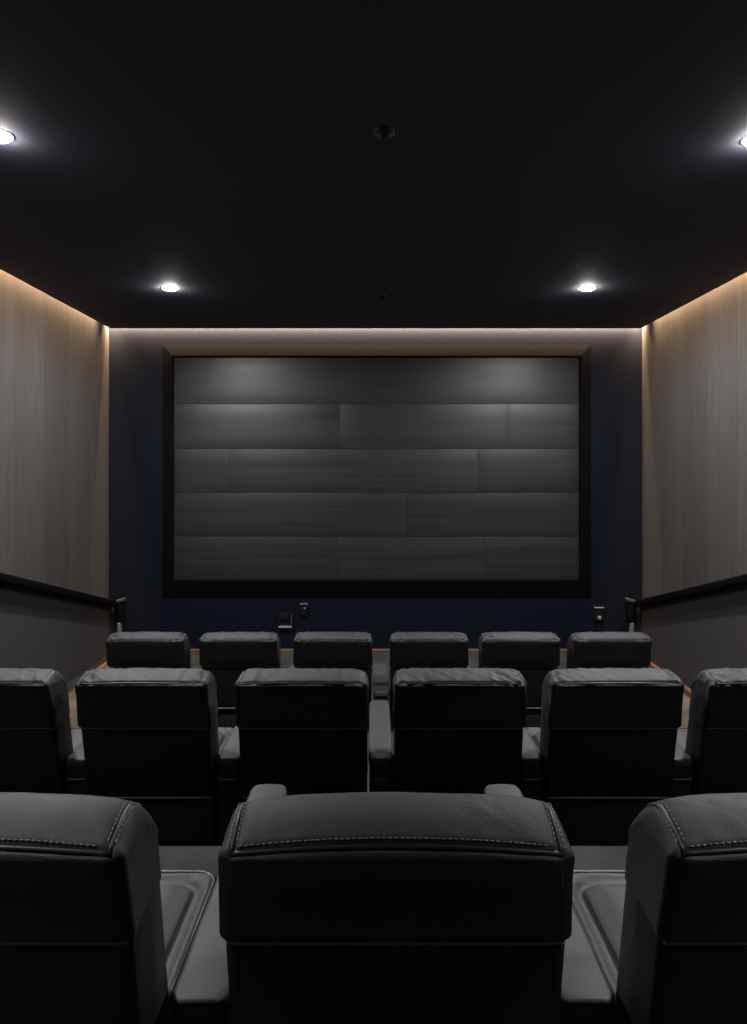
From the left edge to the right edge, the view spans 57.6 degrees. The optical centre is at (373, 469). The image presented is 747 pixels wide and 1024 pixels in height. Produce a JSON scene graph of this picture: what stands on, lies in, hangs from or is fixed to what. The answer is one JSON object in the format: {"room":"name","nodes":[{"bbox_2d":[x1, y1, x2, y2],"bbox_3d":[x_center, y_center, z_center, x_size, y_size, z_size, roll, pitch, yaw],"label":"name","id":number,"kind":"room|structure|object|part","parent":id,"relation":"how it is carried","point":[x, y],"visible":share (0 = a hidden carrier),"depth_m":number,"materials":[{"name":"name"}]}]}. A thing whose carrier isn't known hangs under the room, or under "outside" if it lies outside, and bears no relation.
{"room":"auditorium","nodes":[
{"label":"auditorium","id":0,"kind":"room"},
{"bbox_2d":[0,269,108,598],"bbox_3d":[-3.490,0.055,3.600,0.120,4.550,10.400,0,0,0],"label":"wall","id":1,"kind":"structure","parent":0,"point":[54,357],"depth_m":7.23,"materials":[{"name":"grey wood"}]},
{"bbox_2d":[0,584,114,682],"bbox_3d":[-3.393,0.561,3.600,0.075,3.538,10.400,0,0,0],"label":"wall","id":2,"kind":"structure","parent":0,"point":[40,630],"depth_m":7.05,"materials":[{"name":"grey paint"}]},
{"bbox_2d":[0,572,125,631],"bbox_3d":[-3.293,0.543,3.560,0.266,3.575,10.280,0,0,0],"label":"handrail","id":3,"kind":"object","parent":2,"relation":"attached to","point":[119,605],"visible":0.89,"depth_m":7.22,"materials":[{"name":"black"}]},
{"bbox_3d":[-3.336,0.248,3.540,0.181,2.986,10.240,0,0,0],"label":"rail","id":4,"kind":"part","parent":3,"relation":"part of","materials":[{"name":"black"}]},
{"bbox_3d":[-3.235,1.814,8.655,0.116,0.255,0.090,0,0,0],"label":"post","id":5,"kind":"part","parent":3,"relation":"part of","materials":[{"name":"black"}]},
{"bbox_3d":[-3.232,2.133,8.640,0.045,0.393,0.080,0,0,0],"label":"leg","id":6,"kind":"part","parent":3,"relation":"part of","materials":[{"name":"grey metal"}]},
{"bbox_2d":[0,0,746,327],"bbox_3d":[0.020,-1.843,3.555,6.790,0.060,10.310,0,0,0],"label":"ceiling","id":7,"kind":"structure","parent":0,"point":[228,154],"depth_m":3.98,"materials":[{"name":"black paint"}]},
{"bbox_2d":[0,129,14,142],"bbox_3d":[-2.040,-1.800,3.680,0.176,0.025,0.176,0,0,0],"label":"recessed light","id":8,"kind":"object","parent":7,"relation":"in","point":[5,136],"visible":1,"depth_m":3.68,"materials":[{"name":"white"}]},
{"bbox_2d":[161,286,178,290],"bbox_3d":[-2.030,-1.800,6.770,0.176,0.025,0.176,0,0,0],"label":"recessed light","id":9,"kind":"object","parent":7,"relation":"in","point":[168,288],"visible":1,"depth_m":6.73,"materials":[{"name":"white"}]},
{"bbox_2d":[376,295,387,299],"bbox_3d":[0.083,-1.795,7.090,0.130,0.036,0.130,0,0,0],"label":"ceiling fitting","id":10,"kind":"object","parent":7,"relation":"attached to","point":[380,297],"visible":1,"depth_m":7.06,"materials":[{"name":"black"}]},
{"bbox_2d":[374,126,394,139],"bbox_3d":[0.056,-1.795,3.640,0.112,0.036,0.112,0,0,0],"label":"ceiling fitting","id":11,"kind":"object","parent":7,"relation":"attached to","point":[382,132],"visible":1,"depth_m":3.61,"materials":[{"name":"black"}]},
{"bbox_2d":[578,286,596,290],"bbox_3d":[2.125,-1.800,6.770,0.176,0.025,0.176,0,0,0],"label":"recessed light","id":12,"kind":"object","parent":7,"relation":"in","point":[583,288],"visible":1,"depth_m":6.74,"materials":[{"name":"white"}]},
{"bbox_2d":[740,136,746,145],"bbox_3d":[2.100,-1.800,3.720,0.176,0.025,0.176,0,0,0],"label":"recessed light","id":13,"kind":"object","parent":7,"relation":"in","point":[743,141],"visible":1,"depth_m":3.74,"materials":[{"name":"white"}]},
{"bbox_2d":[109,328,641,648],"bbox_3d":[0.020,0.055,8.860,7.140,4.550,0.120,0,0,0],"label":"wall","id":14,"kind":"structure","parent":0,"point":[135,354],"depth_m":8.80,"materials":[{"name":"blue paint"}]},
{"bbox_2d":[278,613,293,627],"bbox_3d":[-1.135,1.943,8.775,0.195,0.181,0.050,0,0,0],"label":"wall plate","id":15,"kind":"object","parent":14,"relation":"attached to","point":[284,619],"visible":1,"depth_m":8.77,"materials":[{"name":"black plastic"}]},
{"bbox_2d":[300,603,307,615],"bbox_3d":[-0.906,1.801,8.777,0.104,0.158,0.045,0,0,0],"label":"wall socket","id":16,"kind":"object","parent":14,"relation":"attached to","point":[303,606],"visible":1,"depth_m":8.77,"materials":[{"name":"black plastic"}]},
{"bbox_2d":[162,345,590,597],"bbox_3d":[0.036,0.019,8.763,5.545,3.274,0.072,0,0,0],"label":"wall screen","id":17,"kind":"object","parent":14,"relation":"attached to","point":[289,471],"visible":1,"depth_m":8.76,"materials":[{"name":"black fabric"}]},
{"bbox_2d":[190,649,566,649],"bbox_3d":[0.020,2.322,8.793,6.722,0.015,0.014,0,0,0],"label":"baseboard","id":18,"kind":"structure","parent":14,"relation":"attached to","point":[190,649],"depth_m":8.79,"materials":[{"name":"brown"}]},
{"bbox_2d":[593,607,604,620],"bbox_3d":[2.905,1.859,8.777,0.134,0.178,0.045,0,0,0],"label":"wall switch","id":19,"kind":"object","parent":14,"relation":"attached to","point":[598,611],"visible":1,"depth_m":8.77,"materials":[{"name":"black plastic"}]},
{"bbox_2d":[67,650,690,727],"bbox_3d":[0.020,2.390,3.600,7.140,0.120,10.640,0,0,0],"label":"floor","id":20,"kind":"structure","parent":0,"point":[379,656],"depth_m":8.06,"materials":[{"name":"carpet"}]},
{"bbox_2d":[96,661,106,668],"bbox_3d":[-3.221,2.321,8.235,0.032,0.018,1.070,0,0,0],"label":"floor light","id":21,"kind":"object","parent":20,"relation":"on","point":[104,663],"visible":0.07,"depth_m":8.04,"materials":[{"name":"brown"}]},
{"bbox_2d":[105,632,190,668],"bbox_3d":[-1.842,1.825,5.903,0.645,1.011,0.928,0,0,0],"label":"seat","id":22,"kind":"object","parent":20,"relation":"on","point":[124,650],"visible":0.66,"depth_m":5.47,"materials":[{"name":"black leather"}]},
{"bbox_3d":[-1.842,1.590,5.506,0.612,0.007,0.008,0,0,0],"label":"trim","id":23,"kind":"part","parent":22,"relation":"part of","materials":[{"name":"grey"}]},
{"bbox_3d":[-1.842,1.760,5.616,0.624,0.386,0.217,0,0,0],"label":"backrest","id":24,"kind":"part","parent":22,"relation":"part of","materials":[{"name":"leather"}]},
{"bbox_2d":[198,632,280,727],"bbox_3d":[-1.092,1.825,5.904,0.645,1.010,0.926,0,0,0],"label":"seat","id":25,"kind":"object","parent":20,"relation":"on","point":[226,655],"visible":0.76,"depth_m":5.48,"materials":[{"name":"black leather"}]},
{"bbox_3d":[-1.092,1.590,5.506,0.612,0.007,0.008,0,0,0],"label":"trim","id":26,"kind":"part","parent":25,"relation":"part of","materials":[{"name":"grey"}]},
{"bbox_3d":[-1.092,1.760,5.616,0.624,0.386,0.217,0,0,0],"label":"backrest","id":27,"kind":"part","parent":25,"relation":"part of","materials":[{"name":"leather"}]},
{"bbox_2d":[293,632,372,731],"bbox_3d":[-0.331,1.824,5.904,0.649,1.011,0.931,0,0,0],"label":"seat","id":28,"kind":"object","parent":20,"relation":"on","point":[314,650],"visible":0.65,"depth_m":5.47,"materials":[{"name":"black leather"}]},
{"bbox_3d":[-0.332,1.590,5.506,0.612,0.007,0.008,0,0,0],"label":"trim","id":29,"kind":"part","parent":28,"relation":"part of","materials":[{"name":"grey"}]},
{"bbox_3d":[-0.332,1.760,5.616,0.624,0.386,0.217,0,0,0],"label":"backrest","id":30,"kind":"part","parent":28,"relation":"part of","materials":[{"name":"leather"}]},
{"bbox_2d":[373,664,388,701],"bbox_3d":[0.057,2.050,5.830,0.134,0.559,0.800,0,0,0],"label":"console","id":31,"kind":"object","parent":20,"relation":"on","point":[380,671],"visible":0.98,"depth_m":5.67,"materials":[{"name":"leather"}]},
{"bbox_2d":[389,632,468,731],"bbox_3d":[0.445,1.825,5.903,0.644,1.010,0.927,0,0,0],"label":"seat","id":32,"kind":"object","parent":20,"relation":"on","point":[408,650],"visible":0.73,"depth_m":5.47,"materials":[{"name":"black leather"}]},
{"bbox_3d":[0.445,1.760,5.616,0.624,0.386,0.217,0,0,0],"label":"backrest","id":33,"kind":"part","parent":32,"relation":"part of","materials":[{"name":"leather"}]},
{"bbox_3d":[0.445,1.590,5.506,0.612,0.007,0.008,0,0,0],"label":"trim","id":34,"kind":"part","parent":32,"relation":"part of","materials":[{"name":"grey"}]},
{"bbox_2d":[478,632,560,727],"bbox_3d":[1.183,1.825,5.903,0.645,1.011,0.928,0,0,0],"label":"seat","id":35,"kind":"object","parent":20,"relation":"on","point":[532,654],"visible":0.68,"depth_m":5.48,"materials":[{"name":"black leather"}]},
{"bbox_3d":[1.183,1.760,5.616,0.624,0.386,0.217,0,0,0],"label":"backrest","id":36,"kind":"part","parent":35,"relation":"part of","materials":[{"name":"leather"}]},
{"bbox_3d":[1.183,1.590,5.506,0.612,0.007,0.008,0,0,0],"label":"trim","id":37,"kind":"part","parent":35,"relation":"part of","materials":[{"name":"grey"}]},
{"bbox_2d":[566,632,651,668],"bbox_3d":[1.918,1.825,5.904,0.645,1.010,0.926,0,0,0],"label":"seat","id":38,"kind":"object","parent":20,"relation":"on","point":[588,650],"visible":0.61,"depth_m":5.47,"materials":[{"name":"black leather"}]},
{"bbox_3d":[1.918,1.760,5.616,0.624,0.386,0.217,0,0,0],"label":"backrest","id":39,"kind":"part","parent":38,"relation":"part of","materials":[{"name":"leather"}]},
{"bbox_3d":[1.918,1.590,5.506,0.612,0.007,0.008,0,0,0],"label":"trim","id":40,"kind":"part","parent":38,"relation":"part of","materials":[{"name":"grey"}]},
{"bbox_2d":[651,662,690,692],"bbox_3d":[3.322,2.321,7.835,0.032,0.018,1.870,0,0,0],"label":"floor light","id":41,"kind":"object","parent":20,"relation":"on","point":[652,664],"depth_m":7.61,"materials":[{"name":"brown"}]},
{"bbox_2d":[367,732,393,791],"bbox_3d":[0.020,2.165,1.800,6.900,0.330,6.800,0,0,0],"label":"platform","id":42,"kind":"object","parent":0,"point":[392,733],"depth_m":4.78,"materials":[{"name":"carpet"}]},
{"bbox_2d":[0,668,82,793],"bbox_3d":[-1.856,1.483,3.674,0.645,1.033,0.926,0,0,0],"label":"seat","id":43,"kind":"object","parent":42,"relation":"on","point":[37,737],"visible":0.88,"depth_m":3.30,"materials":[{"name":"black leather"}]},
{"bbox_3d":[-1.856,1.243,3.276,0.612,0.007,0.008,0,0,0],"label":"trim","id":44,"kind":"part","parent":43,"relation":"part of","materials":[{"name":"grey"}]},
{"bbox_3d":[-1.856,1.417,3.386,0.624,0.395,0.217,0,0,0],"label":"backrest","id":45,"kind":"part","parent":43,"relation":"part of","materials":[{"name":"leather"}]},
{"bbox_2d":[64,713,73,756],"bbox_3d":[-1.856,1.350,3.459,0.626,0.460,0.254,0,0,0],"label":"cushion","id":46,"kind":"object","parent":43,"relation":"on","point":[68,744],"depth_m":3.42,"materials":[{"name":"black leather"}]},
{"bbox_2d":[71,729,82,750],"bbox_3d":[-1.856,1.607,3.772,0.584,0.166,0.633,0,0,0],"label":"seat cushion","id":47,"kind":"object","parent":43,"relation":"on","point":[77,740],"depth_m":3.88,"materials":[{"name":"leather"}]},
{"bbox_2d":[66,743,88,794],"bbox_3d":[-1.481,1.716,3.805,0.116,0.569,0.870,0,0,0],"label":"console","id":48,"kind":"object","parent":42,"relation":"on","point":[76,777],"visible":0.17,"depth_m":3.38,"materials":[{"name":"leather"}]},
{"bbox_2d":[75,668,233,845],"bbox_3d":[-1.106,1.483,3.673,0.645,1.034,0.928,0,0,0],"label":"seat","id":49,"kind":"object","parent":42,"relation":"on","point":[152,738],"visible":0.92,"depth_m":3.30,"materials":[{"name":"black leather"}]},
{"bbox_3d":[-1.106,1.243,3.276,0.612,0.007,0.008,0,0,0],"label":"trim","id":50,"kind":"part","parent":49,"relation":"part of","materials":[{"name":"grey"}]},
{"bbox_3d":[-1.106,1.417,3.386,0.624,0.395,0.217,0,0,0],"label":"backrest","id":51,"kind":"part","parent":49,"relation":"part of","materials":[{"name":"leather"}]},
{"bbox_3d":[-1.106,1.620,3.361,0.600,0.007,0.008,0,0,0],"label":"trim","id":52,"kind":"part","parent":49,"relation":"part of","materials":[{"name":"grey leather"}]},
{"bbox_2d":[214,715,218,774],"bbox_3d":[-1.106,1.350,3.459,0.626,0.460,0.254,0,0,0],"label":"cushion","id":53,"kind":"object","parent":49,"relation":"on","point":[216,740],"depth_m":3.42,"materials":[{"name":"black leather"}]},
{"bbox_2d":[216,729,232,792],"bbox_3d":[-1.106,1.607,3.772,0.584,0.166,0.633,0,0,0],"label":"seat cushion","id":54,"kind":"object","parent":49,"relation":"on","point":[223,734],"depth_m":3.92,"materials":[{"name":"leather"}]},
{"bbox_2d":[218,725,242,845],"bbox_3d":[-0.726,1.716,3.805,0.116,0.569,0.870,0,0,0],"label":"console","id":55,"kind":"object","parent":42,"relation":"on","point":[229,769],"visible":0.38,"depth_m":3.40,"materials":[{"name":"leather"}]},
{"bbox_2d":[234,668,368,801],"bbox_3d":[-0.345,1.484,3.673,0.644,1.033,0.927,0,0,0],"label":"seat","id":56,"kind":"object","parent":42,"relation":"on","point":[304,731],"visible":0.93,"depth_m":3.28,"materials":[{"name":"black leather"}]},
{"bbox_3d":[-0.345,1.417,3.386,0.624,0.395,0.217,0,0,0],"label":"backrest","id":57,"kind":"part","parent":56,"relation":"part of","materials":[{"name":"leather"}]},
{"bbox_3d":[-0.345,1.243,3.276,0.612,0.007,0.008,0,0,0],"label":"trim","id":58,"kind":"part","parent":56,"relation":"part of","materials":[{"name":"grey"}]},
{"bbox_2d":[367,727,367,772],"bbox_3d":[-0.345,1.350,3.459,0.626,0.460,0.254,0,0,0],"label":"cushion","id":59,"kind":"object","parent":56,"relation":"on","point":[367,727],"depth_m":3.42,"materials":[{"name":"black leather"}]},
{"bbox_2d":[368,700,392,791],"bbox_3d":[0.034,1.716,3.805,0.123,0.569,0.870,0,0,0],"label":"console","id":60,"kind":"object","parent":42,"relation":"on","point":[380,757],"visible":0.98,"depth_m":3.50,"materials":[{"name":"leather"}]},
{"bbox_2d":[392,668,526,793],"bbox_3d":[0.413,1.483,3.674,0.649,1.034,0.931,0,0,0],"label":"seat","id":61,"kind":"object","parent":42,"relation":"on","point":[457,730],"visible":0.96,"depth_m":3.28,"materials":[{"name":"black leather"}]},
{"bbox_2d":[393,734,393,771],"bbox_3d":[0.412,1.350,3.459,0.626,0.460,0.254,0,0,0],"label":"cushion","id":62,"kind":"object","parent":61,"relation":"on","point":[393,734],"depth_m":3.45,"materials":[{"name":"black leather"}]},
{"bbox_3d":[0.412,1.417,3.386,0.624,0.395,0.217,0,0,0],"label":"backrest","id":63,"kind":"part","parent":61,"relation":"part of","materials":[{"name":"leather"}]},
{"bbox_3d":[0.412,1.243,3.276,0.612,0.007,0.008,0,0,0],"label":"trim","id":64,"kind":"part","parent":61,"relation":"part of","materials":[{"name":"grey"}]},
{"bbox_2d":[520,727,541,800],"bbox_3d":[0.786,1.716,3.805,0.116,0.569,0.870,0,0,0],"label":"console","id":65,"kind":"object","parent":42,"relation":"on","point":[531,763],"visible":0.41,"depth_m":3.40,"materials":[{"name":"leather"}]},
{"bbox_2d":[525,668,683,845],"bbox_3d":[1.160,1.483,3.674,0.645,1.033,0.926,0,0,0],"label":"seat","id":66,"kind":"object","parent":42,"relation":"on","point":[605,741],"visible":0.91,"depth_m":3.31,"materials":[{"name":"black leather"}]},
{"bbox_2d":[526,729,540,751],"bbox_3d":[1.160,1.607,3.772,0.584,0.166,0.633,0,0,0],"label":"seat cushion","id":67,"kind":"object","parent":66,"relation":"on","point":[534,734],"depth_m":3.97,"materials":[{"name":"leather"}]},
{"bbox_2d":[539,713,544,764],"bbox_3d":[1.160,1.350,3.459,0.626,0.460,0.254,0,0,0],"label":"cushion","id":68,"kind":"object","parent":66,"relation":"on","point":[542,732],"depth_m":3.42,"materials":[{"name":"black leather"}]},
{"bbox_3d":[1.160,1.620,3.361,0.600,0.007,0.008,0,0,0],"label":"trim","id":69,"kind":"part","parent":66,"relation":"part of","materials":[{"name":"grey leather"}]},
{"bbox_3d":[1.160,1.417,3.386,0.624,0.395,0.217,0,0,0],"label":"backrest","id":70,"kind":"part","parent":66,"relation":"part of","materials":[{"name":"leather"}]},
{"bbox_3d":[1.160,1.243,3.276,0.612,0.007,0.008,0,0,0],"label":"trim","id":71,"kind":"part","parent":66,"relation":"part of","materials":[{"name":"grey leather"}]},
{"bbox_2d":[668,744,692,797],"bbox_3d":[1.535,1.716,3.805,0.116,0.569,0.870,0,0,0],"label":"console","id":72,"kind":"object","parent":42,"relation":"on","point":[682,777],"visible":0.23,"depth_m":3.39,"materials":[{"name":"leather"}]},
{"bbox_2d":[676,668,746,794],"bbox_3d":[1.910,1.483,3.673,0.645,1.034,0.928,0,0,0],"label":"seat","id":73,"kind":"object","parent":42,"relation":"on","point":[715,737],"visible":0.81,"depth_m":3.31,"materials":[{"name":"black leather"}]},
{"bbox_2d":[676,729,686,750],"bbox_3d":[1.910,1.607,3.772,0.584,0.166,0.633,0,0,0],"label":"seat cushion","id":74,"kind":"object","parent":73,"relation":"on","point":[682,733],"depth_m":3.87,"materials":[{"name":"leather"}]},
{"bbox_2d":[685,714,694,757],"bbox_3d":[1.910,1.350,3.459,0.626,0.460,0.254,0,0,0],"label":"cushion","id":75,"kind":"object","parent":73,"relation":"on","point":[690,739],"depth_m":3.42,"materials":[{"name":"black leather"}]},
{"bbox_3d":[1.910,1.417,3.386,0.624,0.395,0.217,0,0,0],"label":"backrest","id":76,"kind":"part","parent":73,"relation":"part of","materials":[{"name":"leather"}]},
{"bbox_3d":[1.910,1.243,3.276,0.612,0.007,0.008,0,0,0],"label":"trim","id":77,"kind":"part","parent":73,"relation":"part of","materials":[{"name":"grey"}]},
{"bbox_2d":[159,846,627,876],"bbox_3d":[0.020,1.835,0.710,6.900,0.330,4.620,0,0,0],"label":"platform","id":78,"kind":"object","parent":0,"point":[205,858],"depth_m":2.93,"materials":[{"name":"carpet"}]},
{"bbox_2d":[0,792,216,1023],"bbox_3d":[-0.764,1.144,1.658,0.650,1.052,0.926,0,0,0],"label":"seat","id":79,"kind":"object","parent":78,"relation":"on","point":[93,929],"visible":0.92,"depth_m":1.26,"materials":[{"name":"black leather"}]},
{"bbox_3d":[-0.764,0.868,1.251,0.621,0.007,0.008,0,0,0],"label":"trim","id":80,"kind":"part","parent":79,"relation":"part of","materials":[{"name":"grey leather"}]},
{"bbox_3d":[-0.764,1.065,1.365,0.633,0.440,0.227,0,0,0],"label":"backrest","id":81,"kind":"part","parent":79,"relation":"part of","materials":[{"name":"leather"}]},
{"bbox_2d":[150,882,169,1023],"bbox_3d":[-0.764,1.020,1.443,0.635,0.460,0.254,0,0,0],"label":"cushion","id":82,"kind":"object","parent":79,"relation":"on","point":[159,995],"depth_m":1.40,"materials":[{"name":"black leather"}]},
{"bbox_2d":[160,873,216,1023],"bbox_3d":[-0.764,1.277,1.756,0.593,0.166,0.633,0,0,0],"label":"seat cushion","id":83,"kind":"object","parent":79,"relation":"on","point":[184,896],"depth_m":1.88,"materials":[{"name":"leather"}]},
{"bbox_2d":[171,784,286,1023],"bbox_3d":[-0.362,1.381,1.884,0.128,0.579,0.980,0,0,0],"label":"armrest","id":84,"kind":"object","parent":78,"relation":"on","point":[200,995],"visible":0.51,"depth_m":1.47,"materials":[{"name":"leather"}]},
{"bbox_2d":[218,792,574,1023],"bbox_3d":[0.040,1.144,1.658,0.650,1.051,0.925,0,0,0],"label":"seat","id":85,"kind":"object","parent":78,"relation":"on","point":[352,907],"visible":1,"depth_m":1.23,"materials":[{"name":"black leather"}]},
{"bbox_3d":[0.040,1.065,1.365,0.633,0.440,0.227,0,0,0],"label":"backrest","id":86,"kind":"part","parent":85,"relation":"part of","materials":[{"name":"leather"}]},
{"bbox_3d":[0.040,0.868,1.251,0.621,0.007,0.008,0,0,0],"label":"trim","id":87,"kind":"part","parent":85,"relation":"part of","materials":[{"name":"grey leather"}]},
{"bbox_2d":[484,784,614,1023],"bbox_3d":[0.442,1.381,1.884,0.128,0.579,0.980,0,0,0],"label":"armrest","id":88,"kind":"object","parent":78,"relation":"on","point":[587,996],"visible":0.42,"depth_m":1.45,"materials":[{"name":"leather"}]},
{"bbox_2d":[572,793,746,1023],"bbox_3d":[0.844,1.144,1.657,0.648,1.052,0.927,0,0,0],"label":"seat","id":89,"kind":"object","parent":78,"relation":"on","point":[666,931],"visible":0.89,"depth_m":1.27,"materials":[{"name":"black leather"}]},
{"bbox_2d":[572,873,625,996],"bbox_3d":[0.844,1.277,1.756,0.593,0.166,0.633,0,0,0],"label":"seat cushion","id":90,"kind":"object","parent":89,"relation":"on","point":[597,898],"depth_m":1.87,"materials":[{"name":"leather"}]},
{"bbox_2d":[614,882,637,1023],"bbox_3d":[0.844,1.020,1.443,0.635,0.460,0.254,0,0,0],"label":"cushion","id":91,"kind":"object","parent":89,"relation":"on","point":[626,996],"depth_m":1.41,"materials":[{"name":"black leather"}]},
{"bbox_3d":[0.844,1.065,1.365,0.633,0.440,0.227,0,0,0],"label":"backrest","id":92,"kind":"part","parent":89,"relation":"part of","materials":[{"name":"leather"}]},
{"bbox_3d":[0.844,0.868,1.251,0.621,0.007,0.008,0,0,0],"label":"trim","id":93,"kind":"part","parent":89,"relation":"part of","materials":[{"name":"grey leather"}]},
{"bbox_2d":[636,584,746,686],"bbox_3d":[3.433,0.561,3.600,0.075,3.538,10.400,0,0,0],"label":"wall","id":94,"kind":"structure","parent":0,"point":[692,635],"depth_m":7.11,"materials":[{"name":"grey paint"}]},
{"bbox_2d":[625,574,746,631],"bbox_3d":[3.333,0.543,3.560,0.266,3.575,10.280,0,0,0],"label":"handrail","id":95,"kind":"object","parent":94,"relation":"attached to","point":[631,605],"visible":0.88,"depth_m":7.34,"materials":[{"name":"black"}]},
{"bbox_3d":[3.275,1.814,8.655,0.116,0.255,0.090,0,0,0],"label":"post","id":96,"kind":"part","parent":95,"relation":"part of","materials":[{"name":"black wood"}]},
{"bbox_3d":[3.272,2.133,8.640,0.045,0.393,0.080,0,0,0],"label":"leg","id":97,"kind":"part","parent":95,"relation":"part of","materials":[{"name":"grey metal"}]},
{"bbox_3d":[3.376,0.248,3.540,0.181,2.986,10.240,0,0,0],"label":"rail","id":98,"kind":"part","parent":95,"relation":"part of","materials":[{"name":"black"}]},
{"bbox_2d":[642,272,746,598],"bbox_3d":[3.530,0.055,3.600,0.120,4.550,10.400,0,0,0],"label":"wall","id":99,"kind":"structure","parent":0,"point":[694,356],"depth_m":7.38,"materials":[{"name":"grey wood"}]}
]}

